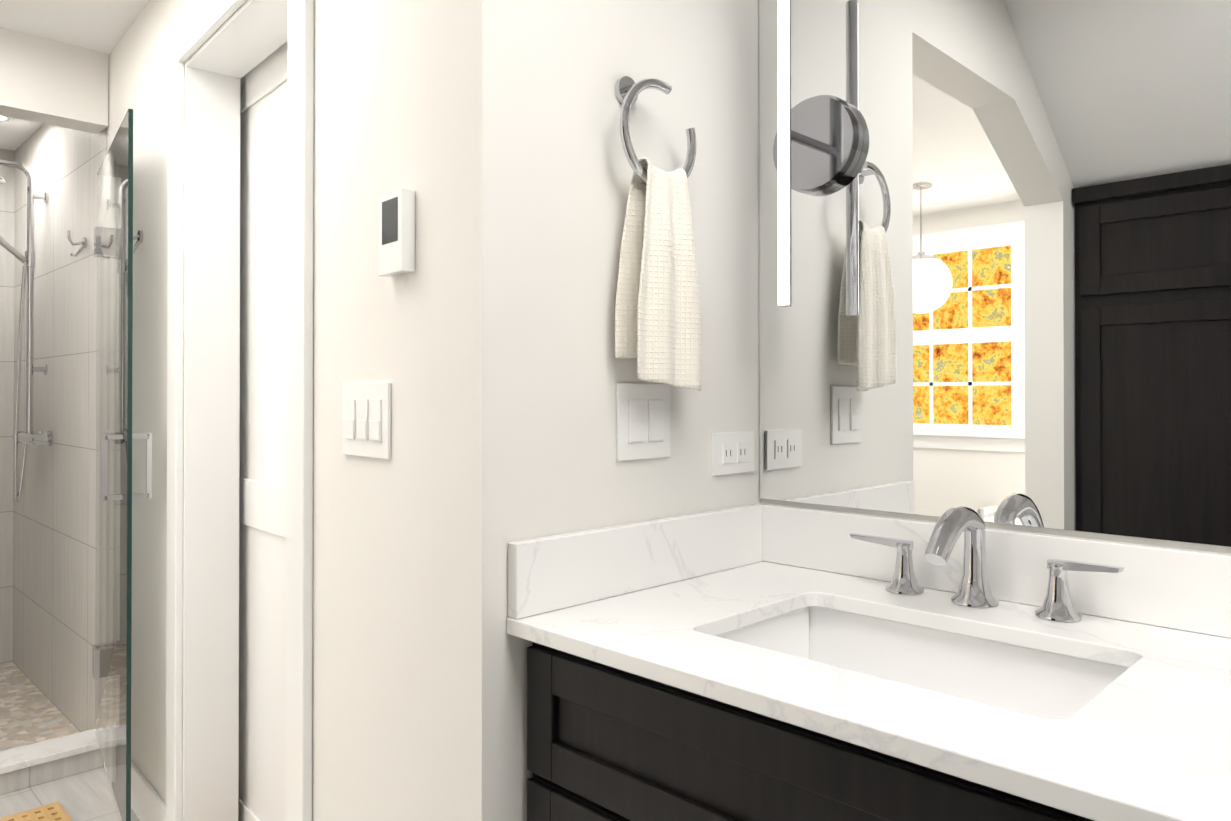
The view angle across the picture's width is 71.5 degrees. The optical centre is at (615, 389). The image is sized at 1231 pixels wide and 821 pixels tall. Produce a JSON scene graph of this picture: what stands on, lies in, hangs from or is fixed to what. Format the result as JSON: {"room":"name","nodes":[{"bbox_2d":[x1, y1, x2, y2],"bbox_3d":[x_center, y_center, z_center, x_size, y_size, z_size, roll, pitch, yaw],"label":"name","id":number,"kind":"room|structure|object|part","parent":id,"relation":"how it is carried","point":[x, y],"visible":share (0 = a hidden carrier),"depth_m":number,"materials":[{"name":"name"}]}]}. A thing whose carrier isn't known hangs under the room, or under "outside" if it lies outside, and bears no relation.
{"room":"bathroom","nodes":[
{"label":"bathroom","id":0,"kind":"room"},
{"bbox_2d":[0,148,14,663],"bbox_3d":[-3.179,0.016,3.396,0.120,2.410,1.285,0,0,45],"label":"wall","id":1,"kind":"structure","parent":0,"point":[7,190],"depth_m":3.79,"materials":[{"name":"tile"}]},
{"bbox_2d":[0,662,79,751],"bbox_3d":[-2.669,1.262,2.881,1.360,0.112,1.325,0,0,45],"label":"shower floor","id":2,"kind":"structure","parent":0,"point":[30,713],"depth_m":3.17,"materials":[{"name":"beige tile"}]},
{"bbox_2d":[0,27,108,133],"bbox_3d":[-2.893,0.005,1.613,0.120,2.410,3.400,0,0,45],"label":"wall","id":3,"kind":"structure","parent":0,"point":[52,82],"depth_m":2.68,"materials":[{"name":"white paint"}]},
{"bbox_2d":[0,118,42,150],"bbox_3d":[-2.704,-0.606,2.857,1.360,0.993,1.425,0,0,45],"label":"ceiling","id":4,"kind":"structure","parent":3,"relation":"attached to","point":[15,133],"depth_m":3.55,"materials":[{"name":"white paint"}]},
{"bbox_2d":[0,116,13,121],"bbox_3d":[-2.431,-1.066,3.333,0.136,0.006,0.136,0,0,45],"label":"recessed light","id":5,"kind":"object","parent":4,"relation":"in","point":[5,119],"visible":0.73,"depth_m":3.37,"materials":[{"name":"white paint"}]},
{"bbox_2d":[13,124,106,731],"bbox_3d":[-2.177,0.016,3.398,1.540,2.410,0.130,0,0,45],"label":"wall","id":6,"kind":"structure","parent":0,"point":[54,538],"depth_m":3.23,"materials":[{"name":"tile"}]},
{"bbox_2d":[0,160,86,502],"bbox_3d":[-2.235,-0.225,3.115,0.778,1.315,0.353,0,0,45],"label":"shower fixture","id":7,"kind":"object","parent":6,"relation":"attached to","point":[29,436],"visible":1,"depth_m":3.33,"materials":[{"name":"silver metal"}]},
{"bbox_2d":[0,767,139,820],"bbox_3d":[-0.952,1.251,0.112,4.980,0.100,4.017,0,0,45],"label":"floor","id":8,"kind":"structure","parent":0,"point":[87,796],"depth_m":2.54,"materials":[{"name":"grey tile"}]},
{"bbox_2d":[0,801,71,820],"bbox_3d":[-1.710,1.205,2.137,0.370,0.016,0.620,0,0,45],"label":"bath mat","id":9,"kind":"object","parent":8,"relation":"on","point":[54,811],"visible":1,"depth_m":2.40,"materials":[{"name":"yellow fabric"}]},
{"bbox_2d":[0,108,151,820],"bbox_3d":[-1.780,0.247,2.211,0.850,1.933,0.984,0,0,45],"label":"shower enclosure","id":10,"kind":"object","parent":8,"relation":"on","point":[107,740],"visible":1,"depth_m":2.42,"materials":[{"name":"glass"}]},
{"bbox_3d":[-1.489,0.205,2.484,0.822,1.831,0.187,0,0,45],"label":"door","id":11,"kind":"part","parent":10,"relation":"part of","materials":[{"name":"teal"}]},
{"bbox_2d":[527,695,1230,820],"bbox_3d":[0.916,0.853,0.495,2.428,0.700,0.599,0,0,45],"label":"bathroom vanity","id":12,"kind":"object","parent":8,"relation":"on","point":[605,767],"depth_m":1.03,"materials":[{"name":"black wood"}]},
{"bbox_2d":[659,755,1178,820],"bbox_3d":[0.355,0.477,1.045,0.493,0.012,0.345,0,0,45],"label":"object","id":13,"kind":"structure","parent":12,"relation":"on","point":[748,798],"depth_m":0.92,"materials":[{"name":"black wood"}]},
{"bbox_2d":[849,505,1124,622],"bbox_3d":[0.482,0.235,1.192,0.384,0.144,0.172,0,0,45],"label":"faucet","id":14,"kind":"object","parent":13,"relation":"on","point":[953,569],"depth_m":1.22,"materials":[{"name":"silver metal"}]},
{"bbox_2d":[0,0,149,53],"bbox_3d":[-1.250,-1.164,0.862,6.440,0.120,4.640,0,0,45],"label":"ceiling","id":15,"kind":"structure","parent":0,"point":[102,26],"depth_m":2.53,"materials":[{"name":"white paint"}]},
{"bbox_2d":[107,0,431,820],"bbox_3d":[-0.913,0.008,2.051,0.130,2.410,2.120,0,0,-42],"label":"wall","id":16,"kind":"structure","parent":0,"point":[371,516],"depth_m":1.42,"materials":[{"name":"white paint"}]},
{"bbox_2d":[104,759,165,820],"bbox_3d":[-0.913,1.150,1.936,0.012,0.125,2.197,0,0,-42],"label":"baseboard","id":17,"kind":"structure","parent":16,"relation":"attached to","point":[148,803],"depth_m":2.37,"materials":[{"name":"white paint"}]},
{"bbox_2d":[133,230,142,253],"bbox_3d":[-1.379,-0.430,2.445,0.036,0.088,0.044,0,0,45],"label":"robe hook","id":18,"kind":"object","parent":16,"relation":"in","point":[139,237],"visible":0.52,"depth_m":2.45,"materials":[{"name":"silver metal"}]},
{"bbox_2d":[166,0,313,820],"bbox_3d":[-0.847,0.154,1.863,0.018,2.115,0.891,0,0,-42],"label":"door frame","id":19,"kind":"structure","parent":16,"relation":"attached to","point":[201,25],"depth_m":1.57,"materials":[{"name":"white paint"}]},
{"bbox_2d":[238,41,287,820],"bbox_3d":[-0.718,0.118,1.978,0.046,2.165,1.635,0,0,-42],"label":"hall door","id":20,"kind":"structure","parent":16,"relation":"in","point":[262,450],"depth_m":2.15,"materials":[{"name":"white paint"}]},
{"bbox_2d":[342,383,390,458],"bbox_3d":[-0.405,0.049,1.374,0.010,0.118,0.165,0,0,-42],"label":"light switch","id":21,"kind":"object","parent":16,"relation":"in","point":[366,419],"visible":1,"depth_m":1.36,"materials":[{"name":"white plastic"}]},
{"bbox_2d":[378,189,414,276],"bbox_3d":[-0.329,-0.234,1.283,0.022,0.120,0.074,0,0,-42],"label":"thermostat","id":22,"kind":"object","parent":16,"relation":"attached to","point":[396,232],"visible":0.96,"depth_m":1.26,"materials":[{"name":"white plastic"}]},
{"bbox_2d":[431,0,759,820],"bbox_3d":[0.045,0.004,1.434,0.120,2.410,0.747,0,0,45],"label":"wall","id":23,"kind":"structure","parent":0,"point":[531,186],"depth_m":1.21,"materials":[{"name":"white paint"}]},
{"bbox_2d":[616,383,669,460],"bbox_3d":[0.046,0.050,1.343,0.010,0.118,0.120,0,0,45],"label":"light switch","id":24,"kind":"object","parent":23,"relation":"attached to","point":[642,421],"visible":1,"depth_m":1.33,"materials":[{"name":"white plastic"}]},
{"bbox_2d":[615,76,701,390],"bbox_3d":[0.060,-0.239,1.312,0.075,0.483,0.169,0,0,45],"label":"ring","id":25,"kind":"object","parent":23,"relation":"attached to","point":[658,326],"visible":1,"depth_m":1.28,"materials":[{"name":"white fabric"}]},
{"bbox_2d":[711,431,753,474],"bbox_3d":[0.209,0.112,1.508,0.008,0.072,0.118,0,0,45],"label":"electrical outlet","id":26,"kind":"object","parent":23,"relation":"attached to","point":[732,452],"visible":1,"depth_m":1.50,"materials":[{"name":"white plastic"}]},
{"bbox_2d":[667,599,810,678],"bbox_3d":[0.185,0.402,1.215,0.012,0.142,0.320,0,0,45],"label":"sink","id":27,"kind":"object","parent":0,"relation":"attached to","point":[779,638],"depth_m":1.20,"materials":[{"name":"white ceramic"}]},
{"bbox_2d":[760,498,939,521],"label":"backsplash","id":28,"kind":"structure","parent":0,"point":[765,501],"depth_m":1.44,"materials":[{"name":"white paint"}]},
{"bbox_2d":[659,643,1090,820],"bbox_3d":[0.238,0.400,0.927,0.493,0.142,0.013,0,0,45],"label":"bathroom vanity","id":29,"kind":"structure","parent":0,"relation":"attached to","point":[826,752],"depth_m":0.82,"materials":[{"name":"black wood"}]},
{"bbox_2d":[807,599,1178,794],"bbox_3d":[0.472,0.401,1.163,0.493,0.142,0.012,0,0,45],"label":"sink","id":30,"kind":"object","parent":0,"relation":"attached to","point":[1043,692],"depth_m":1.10,"materials":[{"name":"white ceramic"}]},
{"bbox_2d":[984,521,1230,553],"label":"backsplash","id":31,"kind":"structure","parent":0,"point":[1142,541],"depth_m":1.16,"materials":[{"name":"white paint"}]},
{"bbox_2d":[759,0,1230,546],"bbox_3d":[0.913,-0.444,0.926,1.827,1.279,0.005,0,0,45],"label":"vanity mirror","id":32,"kind":"object","parent":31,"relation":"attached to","point":[1011,262],"visible":1,"depth_m":1.25,"materials":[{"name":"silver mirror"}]},
{"bbox_2d":[773,0,863,306],"bbox_3d":[0.311,-0.421,1.435,0.166,0.570,0.120,0,0,45],"label":"light","id":33,"kind":"object","parent":32,"relation":"attached to","point":[818,144],"visible":1,"depth_m":1.42,"materials":[{"name":"silver metal"}]},
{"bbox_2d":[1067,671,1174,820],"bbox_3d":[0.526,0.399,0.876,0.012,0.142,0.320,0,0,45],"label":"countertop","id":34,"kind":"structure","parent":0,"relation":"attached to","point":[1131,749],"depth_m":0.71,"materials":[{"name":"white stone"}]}
]}

